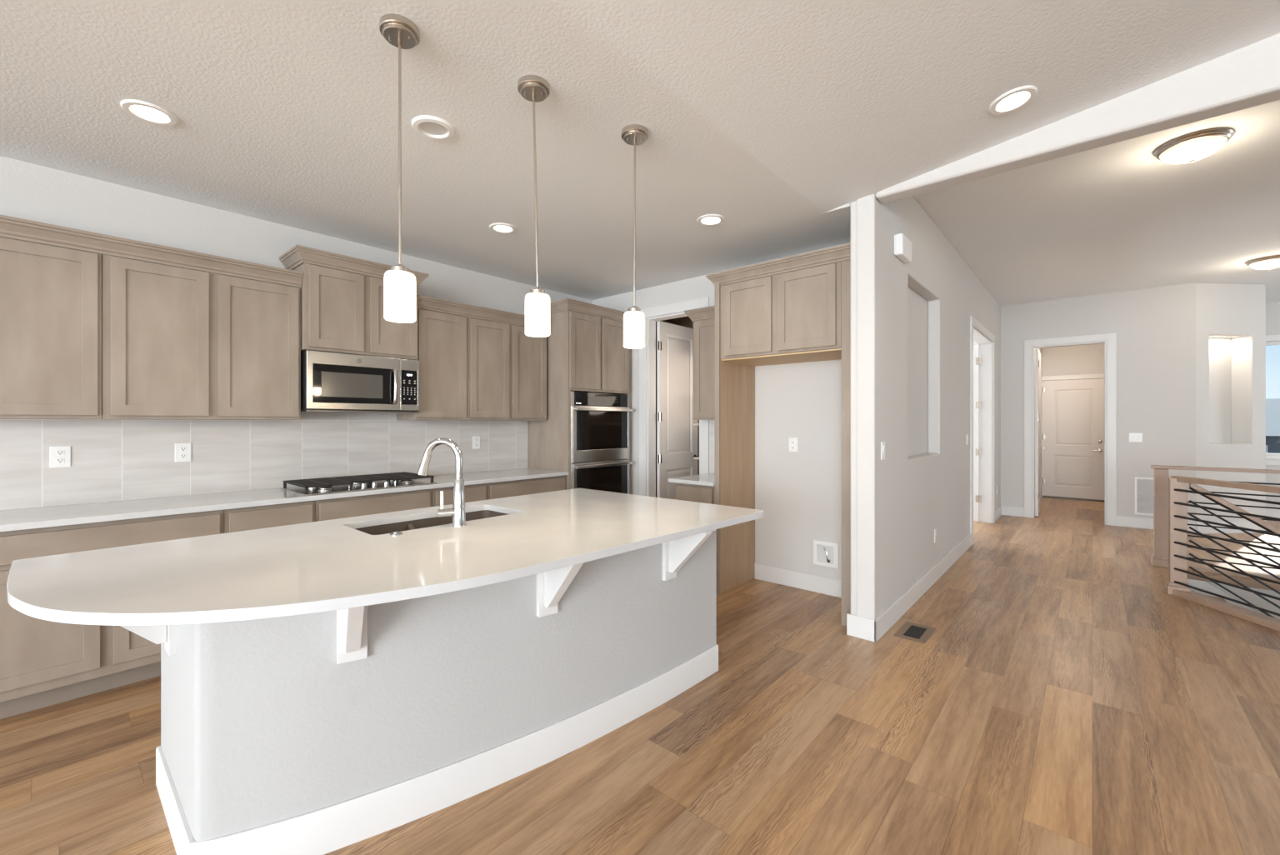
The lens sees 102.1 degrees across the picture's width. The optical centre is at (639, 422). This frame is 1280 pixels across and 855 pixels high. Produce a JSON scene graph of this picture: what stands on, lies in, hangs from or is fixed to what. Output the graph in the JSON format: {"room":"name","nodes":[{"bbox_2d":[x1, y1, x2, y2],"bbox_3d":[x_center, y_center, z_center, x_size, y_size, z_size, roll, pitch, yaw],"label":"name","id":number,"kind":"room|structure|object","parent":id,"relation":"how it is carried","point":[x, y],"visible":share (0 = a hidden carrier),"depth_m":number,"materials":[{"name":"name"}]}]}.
{"room":"kitchen","nodes":[
{"label":"kitchen","id":0,"kind":"room"},
{"bbox_2d":[0,155,592,420],"bbox_3d":[-3.962,-0.013,2.070,0.150,2.745,14.900,0,0,41],"label":"wall","id":1,"kind":"structure","parent":0,"point":[28,191],"depth_m":3.25,"materials":[{"name":"grey paint"}]},
{"bbox_2d":[0,214,102,419],"bbox_3d":[-3.246,-0.500,2.479,0.386,0.964,0.915,0,0,41],"label":"upper cabinet","id":2,"kind":"object","parent":1,"relation":"attached to","point":[51,274],"visible":1,"depth_m":2.58,"materials":[{"name":"beige wood"}]},
{"bbox_2d":[101,234,304,419],"bbox_3d":[-2.644,-0.500,3.167,0.386,0.964,0.913,0,0,41],"label":"upper cabinet","id":3,"kind":"object","parent":1,"relation":"attached to","point":[187,334],"visible":0.98,"depth_m":3.01,"materials":[{"name":"beige wood"}]},
{"bbox_2d":[0,412,527,509],"bbox_3d":[-2.255,0.206,3.900,0.009,0.556,3.426,0,0,41],"label":"tile backsplash","id":4,"kind":"structure","parent":1,"relation":"attached to","point":[112,460],"depth_m":3.36,"materials":[{"name":"tile"}]},
{"bbox_2d":[50,445,70,467],"bbox_3d":[-3.175,0.187,2.833,0.008,0.116,0.077,0,0,41],"label":"wall outlet","id":5,"kind":"object","parent":4,"relation":"attached to","point":[60,456],"visible":1,"depth_m":2.83,"materials":[{"name":"white plastic"}]},
{"bbox_2d":[55,450,64,454],"bbox_3d":[-3.173,0.165,2.832,0.003,0.026,0.030,0,0,41],"label":"receptacle","id":6,"kind":"object","parent":5,"relation":"attached to","point":[57,452],"depth_m":2.83,"materials":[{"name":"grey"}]},
{"bbox_2d":[55,458,64,463],"bbox_3d":[-3.173,0.209,2.832,0.003,0.026,0.030,0,0,41],"label":"receptacle","id":7,"kind":"object","parent":5,"relation":"attached to","point":[57,460],"depth_m":2.83,"materials":[{"name":"grey plastic"}]},
{"bbox_2d":[175,443,191,461],"bbox_3d":[-2.840,0.186,3.216,0.008,0.116,0.077,0,0,41],"label":"wall outlet","id":8,"kind":"object","parent":4,"relation":"attached to","point":[182,451],"visible":1,"depth_m":3.21,"materials":[{"name":"white plastic"}]},
{"bbox_2d":[180,446,186,450],"bbox_3d":[-2.837,0.164,3.215,0.003,0.026,0.030,0,0,41],"label":"receptacle","id":9,"kind":"object","parent":8,"relation":"attached to","point":[182,448],"depth_m":3.21,"materials":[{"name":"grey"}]},
{"bbox_2d":[180,454,186,458],"bbox_3d":[-2.837,0.208,3.215,0.003,0.026,0.030,0,0,41],"label":"receptacle","id":10,"kind":"object","parent":8,"relation":"attached to","point":[182,456],"depth_m":3.21,"materials":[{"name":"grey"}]},
{"bbox_2d":[472,435,479,449],"bbox_3d":[-1.501,0.183,4.747,0.008,0.116,0.077,0,0,41],"label":"wall outlet","id":11,"kind":"object","parent":4,"relation":"attached to","point":[476,439],"visible":1,"depth_m":4.74,"materials":[{"name":"white plastic"}]},
{"bbox_2d":[279,245,429,359],"bbox_3d":[-2.071,-0.808,3.780,0.441,0.657,0.877,0,0,41],"label":"upper cabinet","id":12,"kind":"object","parent":1,"relation":"attached to","point":[342,296],"visible":0.8,"depth_m":3.57,"materials":[{"name":"beige wood"}]},
{"bbox_2d":[300,350,419,413],"bbox_3d":[-2.062,-0.273,3.772,0.465,0.402,0.748,0,0,41],"label":"microwave","id":13,"kind":"object","parent":12,"relation":"attached to","point":[330,382],"visible":0.98,"depth_m":3.60,"materials":[{"name":"silver metal"}]},
{"bbox_2d":[396,295,471,419],"bbox_3d":[-1.693,-0.498,4.254,0.386,0.957,0.449,0,0,41],"label":"upper cabinet","id":14,"kind":"object","parent":1,"relation":"attached to","point":[442,324],"visible":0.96,"depth_m":4.15,"materials":[{"name":"beige wood"}]},
{"bbox_2d":[467,305,546,420],"bbox_3d":[-1.270,-0.498,4.738,0.386,0.957,0.838,0,0,41],"label":"upper cabinet","id":15,"kind":"object","parent":1,"relation":"attached to","point":[507,367],"visible":0.84,"depth_m":4.58,"materials":[{"name":"beige wood"}]},
{"bbox_2d":[0,0,850,299],"bbox_3d":[-3.686,-1.435,0.168,3.430,0.100,13.000,0,0,41],"label":"ceiling","id":16,"kind":"structure","parent":0,"point":[286,111],"depth_m":2.48,"materials":[{"name":"white paint"}]},
{"bbox_2d":[120,99,178,125],"bbox_3d":[-2.189,-1.381,2.312,0.188,0.009,0.188,0,0,41],"label":"recessed light","id":17,"kind":"object","parent":16,"relation":"in","point":[144,111],"visible":1,"depth_m":2.31,"materials":[{"name":"white plastic"}]},
{"bbox_2d":[379,13,419,322],"bbox_3d":[-0.843,-0.872,1.816,0.130,1.026,0.130,0,0,41],"label":"pendant light","id":18,"kind":"object","parent":16,"relation":"hanging from","point":[399,284],"visible":1,"depth_m":1.79,"materials":[{"name":"white glass"}]},
{"bbox_2d":[411,115,454,140],"bbox_3d":[-0.968,-1.378,2.429,0.192,0.014,0.192,0,0,41],"label":"recessed light","id":19,"kind":"object","parent":16,"relation":"in","point":[432,127],"visible":1,"depth_m":2.42,"materials":[{"name":"white plastic"}]},
{"bbox_2d":[489,222,516,233],"bbox_3d":[-0.976,-1.381,3.683,0.188,0.009,0.188,0,0,41],"label":"recessed light","id":20,"kind":"object","parent":16,"relation":"in","point":[499,227],"visible":1,"depth_m":3.68,"materials":[{"name":"white plastic"}]},
{"bbox_2d":[517,75,550,336],"bbox_3d":[-0.436,-0.872,2.124,0.130,1.026,0.130,0,0,41],"label":"pendant light","id":21,"kind":"object","parent":16,"relation":"hanging from","point":[534,88],"visible":1,"depth_m":2.09,"materials":[{"name":"white glass"}]},
{"bbox_2d":[621,124,648,348],"bbox_3d":[-0.024,-0.872,2.465,0.130,1.026,0.130,0,0,41],"label":"pendant light","id":22,"kind":"object","parent":16,"relation":"hanging from","point":[632,134],"visible":1,"depth_m":2.43,"materials":[{"name":"white glass"}]},
{"bbox_2d":[696,214,724,225],"bbox_3d":[0.484,-1.381,3.532,0.188,0.009,0.188,0,0,41],"label":"recessed light","id":23,"kind":"object","parent":16,"relation":"in","point":[708,219],"visible":1,"depth_m":3.53,"materials":[{"name":"white plastic"}]},
{"bbox_2d":[0,497,1279,854],"bbox_3d":[1.637,1.370,0.960,10.400,0.020,21.200,0,0,41],"label":"floor","id":24,"kind":"structure","parent":0,"point":[1058,701],"depth_m":2.18,"materials":[{"name":"brown wood"}]},
{"bbox_2d":[0,510,224,719],"bbox_3d":[-2.857,0.923,2.758,0.603,0.873,0.912,0,0,41],"label":"base cabinet","id":25,"kind":"object","parent":24,"relation":"on","point":[43,663],"visible":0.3,"depth_m":2.48,"materials":[{"name":"beige wood"}]},
{"bbox_2d":[0,468,568,532],"bbox_3d":[-2.019,0.470,3.693,0.617,0.031,3.426,0,0,41],"label":"countertop","id":26,"kind":"structure","parent":25,"relation":"on","point":[64,515],"depth_m":2.95,"materials":[{"name":"white stone"}]},
{"bbox_2d":[280,471,437,495],"bbox_3d":[-1.985,0.426,3.695,0.517,0.056,0.860,0,0,41],"label":"gas cooktop","id":27,"kind":"object","parent":26,"relation":"in","point":[369,482],"visible":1,"depth_m":3.58,"materials":[{"name":"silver metal"}]},
{"bbox_2d":[224,500,314,533],"bbox_3d":[-2.407,0.923,3.273,0.603,0.873,0.453,0,0,41],"label":"base cabinet","id":28,"kind":"object","parent":24,"relation":"on","point":[277,515],"visible":0.13,"depth_m":3.06,"materials":[{"name":"beige wood"}]},
{"bbox_2d":[315,489,431,521],"bbox_3d":[-2.005,0.923,3.732,0.603,0.873,0.763,0,0,41],"label":"base cabinet","id":29,"kind":"object","parent":24,"relation":"on","point":[342,507],"visible":0.08,"depth_m":3.49,"materials":[{"name":"beige wood"}]},
{"bbox_2d":[120,529,718,854],"bbox_3d":[-0.691,0.923,2.218,1.337,0.873,2.410,0,0,41],"label":"kitchen island","id":30,"kind":"object","parent":24,"relation":"on","point":[323,732],"visible":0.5,"depth_m":1.78,"materials":[{"name":"grey paint"}]},
{"bbox_2d":[6,488,763,625],"bbox_3d":[-0.708,0.470,2.191,1.418,0.030,2.522,0,0,41],"label":"island countertop","id":31,"kind":"structure","parent":30,"relation":"on","point":[327,565],"depth_m":1.72,"materials":[{"name":"white stone"}]},
{"bbox_2d":[390,531,402,535],"bbox_3d":[-0.990,0.450,2.101,0.048,0.010,0.048,0,0,41],"label":"button","id":32,"kind":"object","parent":31,"relation":"on","point":[394,533],"visible":1,"depth_m":2.09,"materials":[{"name":"silver metal"}]},
{"bbox_2d":[355,510,508,534],"bbox_3d":[-0.962,0.592,2.478,0.396,0.212,0.776,0,0,41],"label":"sink","id":33,"kind":"object","parent":31,"relation":"in","point":[432,522],"visible":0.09,"depth_m":2.60,"materials":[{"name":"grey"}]},
{"bbox_2d":[416,437,466,527],"bbox_3d":[-0.886,0.262,2.276,0.235,0.387,0.096,0,0,10],"label":"faucet","id":34,"kind":"object","parent":31,"relation":"on","point":[457,512],"visible":1,"depth_m":2.27,"materials":[{"name":"silver metal"}]},
{"bbox_2d":[431,483,486,506],"bbox_3d":[-1.601,0.923,4.195,0.603,0.873,0.462,0,0,41],"label":"base cabinet","id":35,"kind":"object","parent":24,"relation":"on","point":[474,492],"visible":0.09,"depth_m":4.02,"materials":[{"name":"beige wood"}]},
{"bbox_2d":[486,475,565,499],"bbox_3d":[-1.175,0.923,4.682,0.603,0.873,0.827,0,0,41],"label":"base cabinet","id":36,"kind":"object","parent":24,"relation":"on","point":[525,487],"visible":0.08,"depth_m":4.44,"materials":[{"name":"beige wood"}]},
{"bbox_2d":[527,298,630,494],"bbox_3d":[-0.608,0.114,5.279,0.671,2.492,0.932,0,0,41],"label":"tall cabinet","id":37,"kind":"object","parent":24,"relation":"on","point":[586,352],"visible":0.53,"depth_m":4.95,"materials":[{"name":"beige wood"}]},
{"bbox_2d":[570,391,633,494],"bbox_3d":[-0.567,0.355,5.270,0.649,1.290,0.796,0,0,41],"label":"double wall oven","id":38,"kind":"object","parent":37,"relation":"in","point":[600,422],"visible":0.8,"depth_m":5.06,"materials":[{"name":"silver metal"}]},
{"bbox_2d":[675,482,714,504],"bbox_3d":[0.629,0.933,4.457,0.408,0.854,0.578,0,0,41],"label":"base cabinet","id":39,"kind":"object","parent":24,"relation":"on","point":[691,492],"visible":0.09,"depth_m":4.23,"materials":[{"name":"beige wood"}]},
{"bbox_2d":[668,473,714,486],"bbox_3d":[0.606,0.489,4.461,0.449,0.031,0.603,0,0,41],"label":"countertop","id":40,"kind":"structure","parent":39,"relation":"on","point":[706,479],"depth_m":4.31,"materials":[{"name":"white stone"}]},
{"bbox_2d":[705,242,850,626],"bbox_3d":[1.157,0.094,3.970,1.141,2.532,0.617,0,0,41],"label":"surround","id":41,"kind":"object","parent":24,"relation":"on","point":[795,308],"visible":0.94,"depth_m":3.90,"materials":[{"name":"brown wood"}]},
{"bbox_2d":[893,621,935,643],"bbox_3d":[1.785,1.358,3.355,0.180,0.004,0.310,0,0,41],"label":"floor vent","id":42,"kind":"object","parent":24,"relation":"in","point":[910,631],"visible":1,"depth_m":3.35,"materials":[{"name":"brown metal"}]},
{"bbox_2d":[1150,465,1279,581],"bbox_3d":[6.242,0.884,3.781,3.580,0.952,0.128,0,0,41],"label":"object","id":43,"kind":"object","parent":24,"relation":"on","point":[1159,557],"visible":0.77,"depth_m":4.85,"materials":[{"name":"brown wood"}]},
{"bbox_2d":[1187,579,1253,610],"bbox_3d":[5.769,2.670,3.425,3.025,2.579,0.882,0,0,41],"label":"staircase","id":44,"kind":"structure","parent":24,"relation":"attached to","point":[1203,585],"depth_m":4.60,"materials":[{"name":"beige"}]},
{"bbox_2d":[1162,475,1279,631],"bbox_3d":[4.196,0.892,3.284,0.176,0.936,1.821,0,0,5],"label":"landing railing","id":45,"kind":"object","parent":24,"relation":"on","point":[1177,584],"visible":1,"depth_m":3.85,"materials":[{"name":"brown wood"}]},
{"bbox_2d":[1188,483,1279,617],"bbox_3d":[5.020,1.442,3.481,1.834,1.960,0.060,0,0,41],"label":"stair handrail","id":46,"kind":"object","parent":45,"relation":"attached to","point":[1258,522],"visible":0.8,"depth_m":3.92,"materials":[{"name":"brown wood"}]},
{"bbox_2d":[655,315,699,497],"bbox_3d":[0.953,-0.062,5.298,3.200,2.845,0.870,0,0,41],"label":"wall","id":47,"kind":"structure","parent":0,"point":[686,322],"depth_m":6.17,"materials":[{"name":"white paint"}]},
{"bbox_2d":[592,242,849,579],"bbox_3d":[0.665,-0.013,4.892,3.100,2.745,0.120,0,0,41],"label":"wall","id":48,"kind":"structure","parent":0,"point":[798,493],"depth_m":4.30,"materials":[{"name":"grey paint"}]},
{"bbox_2d":[639,296,709,497],"bbox_3d":[0.357,0.095,5.149,0.858,2.530,0.138,0,0,41],"label":"trim","id":49,"kind":"structure","parent":48,"relation":"attached to","point":[678,307],"depth_m":5.33,"materials":[{"name":"white paint"}]},
{"bbox_2d":[656,320,698,499],"bbox_3d":[0.408,0.144,5.662,0.146,2.408,0.732,0,0,41],"label":"door","id":50,"kind":"structure","parent":48,"relation":"in","point":[677,434],"depth_m":5.59,"materials":[{"name":"white paint"}]},
{"bbox_2d":[684,305,714,419],"bbox_3d":[0.679,-0.503,4.544,0.446,0.957,0.381,0,0,41],"label":"upper cabinet","id":51,"kind":"object","parent":48,"relation":"attached to","point":[703,318],"visible":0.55,"depth_m":4.46,"materials":[{"name":"beige wood"}]},
{"bbox_2d":[709,420,714,473],"bbox_3d":[0.808,0.225,4.679,0.432,0.497,0.009,0,0,41],"label":"tile backsplash","id":52,"kind":"structure","parent":48,"relation":"attached to","point":[712,422],"depth_m":4.80,"materials":[{"name":"tile"}]},
{"bbox_2d":[789,437,797,451],"bbox_3d":[1.266,0.184,4.280,0.077,0.116,0.008,0,0,41],"label":"wall outlet","id":53,"kind":"object","parent":48,"relation":"attached to","point":[792,441],"visible":1,"depth_m":4.28,"materials":[{"name":"white plastic"}]},
{"bbox_2d":[754,563,841,597],"bbox_3d":[1.357,1.292,4.197,0.947,0.135,0.015,0,0,41],"label":"baseboard","id":54,"kind":"structure","parent":48,"relation":"attached to","point":[832,587],"depth_m":4.24,"materials":[{"name":"white paint"}]},
{"bbox_2d":[813,540,838,568],"bbox_3d":[1.468,1.041,4.094,0.200,0.194,0.024,0,0,41],"label":"water supply box","id":55,"kind":"object","parent":48,"relation":"attached to","point":[825,553],"visible":1,"depth_m":4.10,"materials":[{"name":"white plastic"}]},
{"bbox_2d":[554,0,1279,212],"bbox_3d":[-0.139,-1.873,-3.478,7.030,0.976,12.180,0,0,41],"label":"ceiling","id":56,"kind":"structure","parent":0,"point":[845,102],"depth_m":2.14,"materials":[{"name":"white paint"}]},
{"bbox_2d":[988,85,1037,114],"bbox_3d":[1.752,-1.511,2.433,0.188,0.031,0.186,0,0,-44],"label":"recessed light","id":57,"kind":"object","parent":56,"relation":"attached to","point":[1012,100],"visible":1,"depth_m":2.43,"materials":[{"name":"white plastic"}]},
{"bbox_2d":[850,193,1000,619],"bbox_3d":[3.372,-0.176,5.520,0.150,3.096,6.007,0,0,41],"label":"wall","id":58,"kind":"structure","parent":0,"point":[910,322],"depth_m":3.75,"materials":[{"name":"grey paint"}]},
{"bbox_2d":[880,441,884,459],"bbox_3d":[1.571,0.182,3.336,0.011,0.116,0.077,0,0,41],"label":"light switch","id":59,"kind":"object","parent":58,"relation":"attached to","point":[882,443],"visible":1,"depth_m":3.32,"materials":[{"name":"white plastic"}]},
{"bbox_2d":[894,233,911,263],"bbox_3d":[1.837,-1.212,3.608,0.054,0.145,0.260,0,0,41],"label":"door chime","id":60,"kind":"object","parent":58,"relation":"attached to","point":[902,245],"visible":1,"depth_m":3.53,"materials":[{"name":"white plastic"}]},
{"bbox_2d":[846,505,1001,642],"bbox_3d":[3.328,1.292,5.469,0.180,0.135,5.885,0,0,41],"label":"baseboard","id":61,"kind":"structure","parent":58,"relation":"attached to","point":[865,628],"depth_m":3.64,"materials":[{"name":"white paint"}]},
{"bbox_2d":[934,528,936,543],"bbox_3d":[2.542,0.975,4.449,0.008,0.116,0.077,0,0,41],"label":"wall outlet","id":62,"kind":"object","parent":58,"relation":"attached to","point":[935,530],"visible":1,"depth_m":4.44,"materials":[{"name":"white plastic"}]},
{"bbox_2d":[973,345,981,521],"bbox_3d":[4.335,0.144,7.288,0.792,2.408,0.090,0,0,41],"label":"door","id":63,"kind":"structure","parent":58,"relation":"in","point":[977,360],"depth_m":7.07,"materials":[{"name":"white paint"}]},
{"bbox_2d":[970,315,994,544],"bbox_3d":[4.189,0.090,6.440,0.168,2.540,1.790,0,0,41],"label":"trim","id":64,"kind":"structure","parent":58,"relation":"attached to","point":[987,347],"depth_m":7.00,"materials":[{"name":"white paint"}]},
{"bbox_2d":[821,33,1279,214],"bbox_3d":[3.831,-1.835,1.229,6.850,0.902,0.146,0,0,41],"label":"wall","id":65,"kind":"structure","parent":0,"point":[1247,77],"depth_m":2.44,"materials":[{"name":"grey paint"}]},
{"bbox_2d":[1035,343,1104,497],"bbox_3d":[6.875,-0.062,8.249,1.130,2.845,2.730,0,0,41],"label":"wall","id":66,"kind":"structure","parent":0,"point":[1080,359],"depth_m":9.20,"materials":[{"name":"grey paint"}]},
{"bbox_2d":[1035,348,1044,516],"bbox_3d":[5.958,0.144,7.708,0.092,2.408,0.792,0,0,41],"label":"door","id":67,"kind":"structure","parent":66,"relation":"in","point":[1037,355],"depth_m":7.45,"materials":[{"name":"white paint"}]},
{"bbox_2d":[1041,373,1104,501],"bbox_3d":[7.652,0.260,9.147,0.903,2.200,0.116,0,0,41],"label":"door","id":68,"kind":"structure","parent":66,"relation":"in","point":[1072,410],"depth_m":9.14,"materials":[{"name":"white paint"}]},
{"bbox_2d":[912,100,1279,306],"bbox_3d":[6.893,-1.765,4.480,7.120,0.100,8.980,0,0,41],"label":"ceiling","id":69,"kind":"structure","parent":0,"point":[1114,217],"depth_m":4.32,"materials":[{"name":"white paint"}]},
{"bbox_2d":[1153,127,1234,164],"bbox_3d":[3.388,-1.654,3.175,0.340,0.120,0.340,0,0,41],"label":"flush light","id":70,"kind":"object","parent":69,"relation":"attached to","point":[1192,147],"visible":1,"depth_m":3.10,"materials":[{"name":"white glass"}]},
{"bbox_2d":[1245,254,1279,269],"bbox_3d":[6.603,-1.654,5.424,0.340,0.120,0.340,0,0,41],"label":"flush light","id":71,"kind":"object","parent":69,"relation":"attached to","point":[1268,262],"visible":1,"depth_m":5.38,"materials":[{"name":"white glass"}]},
{"bbox_2d":[1000,282,1195,522],"bbox_3d":[6.104,-0.177,7.030,1.973,3.075,0.120,0,0,41],"label":"wall","id":72,"kind":"structure","parent":0,"point":[1155,327],"depth_m":6.71,"materials":[{"name":"grey paint"}]},
{"bbox_2d":[1024,332,1116,525],"bbox_3d":[5.934,0.090,7.167,0.977,2.540,0.138,0,0,41],"label":"trim","id":73,"kind":"structure","parent":72,"relation":"attached to","point":[1109,340],"depth_m":6.93,"materials":[{"name":"white paint"}]},
{"bbox_2d":[1001,505,1195,532],"bbox_3d":[6.059,1.292,6.979,1.973,0.135,0.015,0,0,41],"label":"baseboard","id":74,"kind":"structure","parent":72,"relation":"attached to","point":[1129,522],"depth_m":6.72,"materials":[{"name":"white paint"}]},
{"bbox_2d":[1129,433,1142,442],"bbox_3d":[6.401,0.194,6.682,0.124,0.116,0.011,0,0,41],"label":"light switch","id":75,"kind":"object","parent":72,"relation":"attached to","point":[1132,437],"visible":1,"depth_m":6.68,"materials":[{"name":"white plastic"}]},
{"bbox_2d":[1135,476,1153,515],"bbox_3d":[6.539,0.945,6.562,0.385,0.480,0.012,0,0,41],"label":"air vent","id":76,"kind":"object","parent":72,"relation":"in","point":[1143,486],"visible":0.34,"depth_m":6.63,"materials":[{"name":"white plastic"}]},
{"bbox_2d":[1195,282,1265,522],"bbox_3d":[7.269,-0.177,6.502,0.945,3.075,0.270,0,0,-4],"label":"wall","id":77,"kind":"structure","parent":0,"point":[1231,372],"depth_m":6.38,"materials":[{"name":"grey paint"}]},
{"bbox_2d":[1209,335,1239,337],"bbox_3d":[7.263,-1.077,6.487,0.450,0.006,0.080,0,0,-4],"label":"strip light","id":78,"kind":"object","parent":77,"relation":"attached to","point":[1209,336],"visible":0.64,"depth_m":6.46,"materials":[{"name":"white plastic"}]},
{"bbox_2d":[1195,521,1267,533],"bbox_3d":[7.274,1.292,6.359,0.935,0.135,0.015,0,0,-4],"label":"baseboard","id":79,"kind":"structure","parent":77,"relation":"attached to","point":[1243,524],"depth_m":6.35,"materials":[{"name":"white paint"}]},
{"bbox_2d":[1206,581,1279,619],"bbox_3d":[5.458,2.720,2.633,3.850,2.679,2.750,0,0,41],"label":"wall","id":80,"kind":"structure","parent":0,"point":[1250,597],"depth_m":4.45,"materials":[{"name":"grey paint"}]},
{"bbox_2d":[1187,572,1279,591],"bbox_3d":[6.275,1.387,3.560,3.640,0.055,0.050,0,0,41],"label":"trim","id":81,"kind":"structure","parent":80,"relation":"attached to","point":[1249,583],"depth_m":4.47,"materials":[{"name":"brown wood"}]},
{"bbox_2d":[1265,301,1279,507],"bbox_3d":[10.257,-0.177,6.401,3.986,3.075,0.140,0,0,41],"label":"wall","id":82,"kind":"structure","parent":0,"point":[1272,309],"depth_m":7.38,"materials":[{"name":"grey paint"}]},
{"bbox_2d":[1265,334,1279,465],"bbox_3d":[9.462,-0.320,7.022,1.860,1.860,0.150,0,0,41],"label":"window","id":83,"kind":"structure","parent":82,"relation":"in","point":[1271,458],"depth_m":7.38,"materials":[{"name":"white paint"}]},
{"bbox_2d":[1265,508,1279,518],"bbox_3d":[9.750,1.292,5.761,3.906,0.135,1.489,0,0,41],"label":"baseboard","id":84,"kind":"structure","parent":82,"relation":"attached to","point":[1269,512],"depth_m":7.37,"materials":[{"name":"white paint"}]},
{"label":"outside","id":85,"kind":"structure","parent":0,"visible":0},
{"bbox_3d":[41.199,3.210,31.921,100.000,0.700,77.700,0,0,41],"label":"ground","id":86,"kind":"structure","parent":85,"visible":0},
{"bbox_2d":[1265,398,1279,453],"bbox_3d":[31.743,0.860,23.386,12.000,4.000,10.000,0,0,41],"label":"house","id":87,"kind":"structure","parent":86,"relation":"on","point":[1272,405],"depth_m":22.29,"materials":[{"name":"grey"}]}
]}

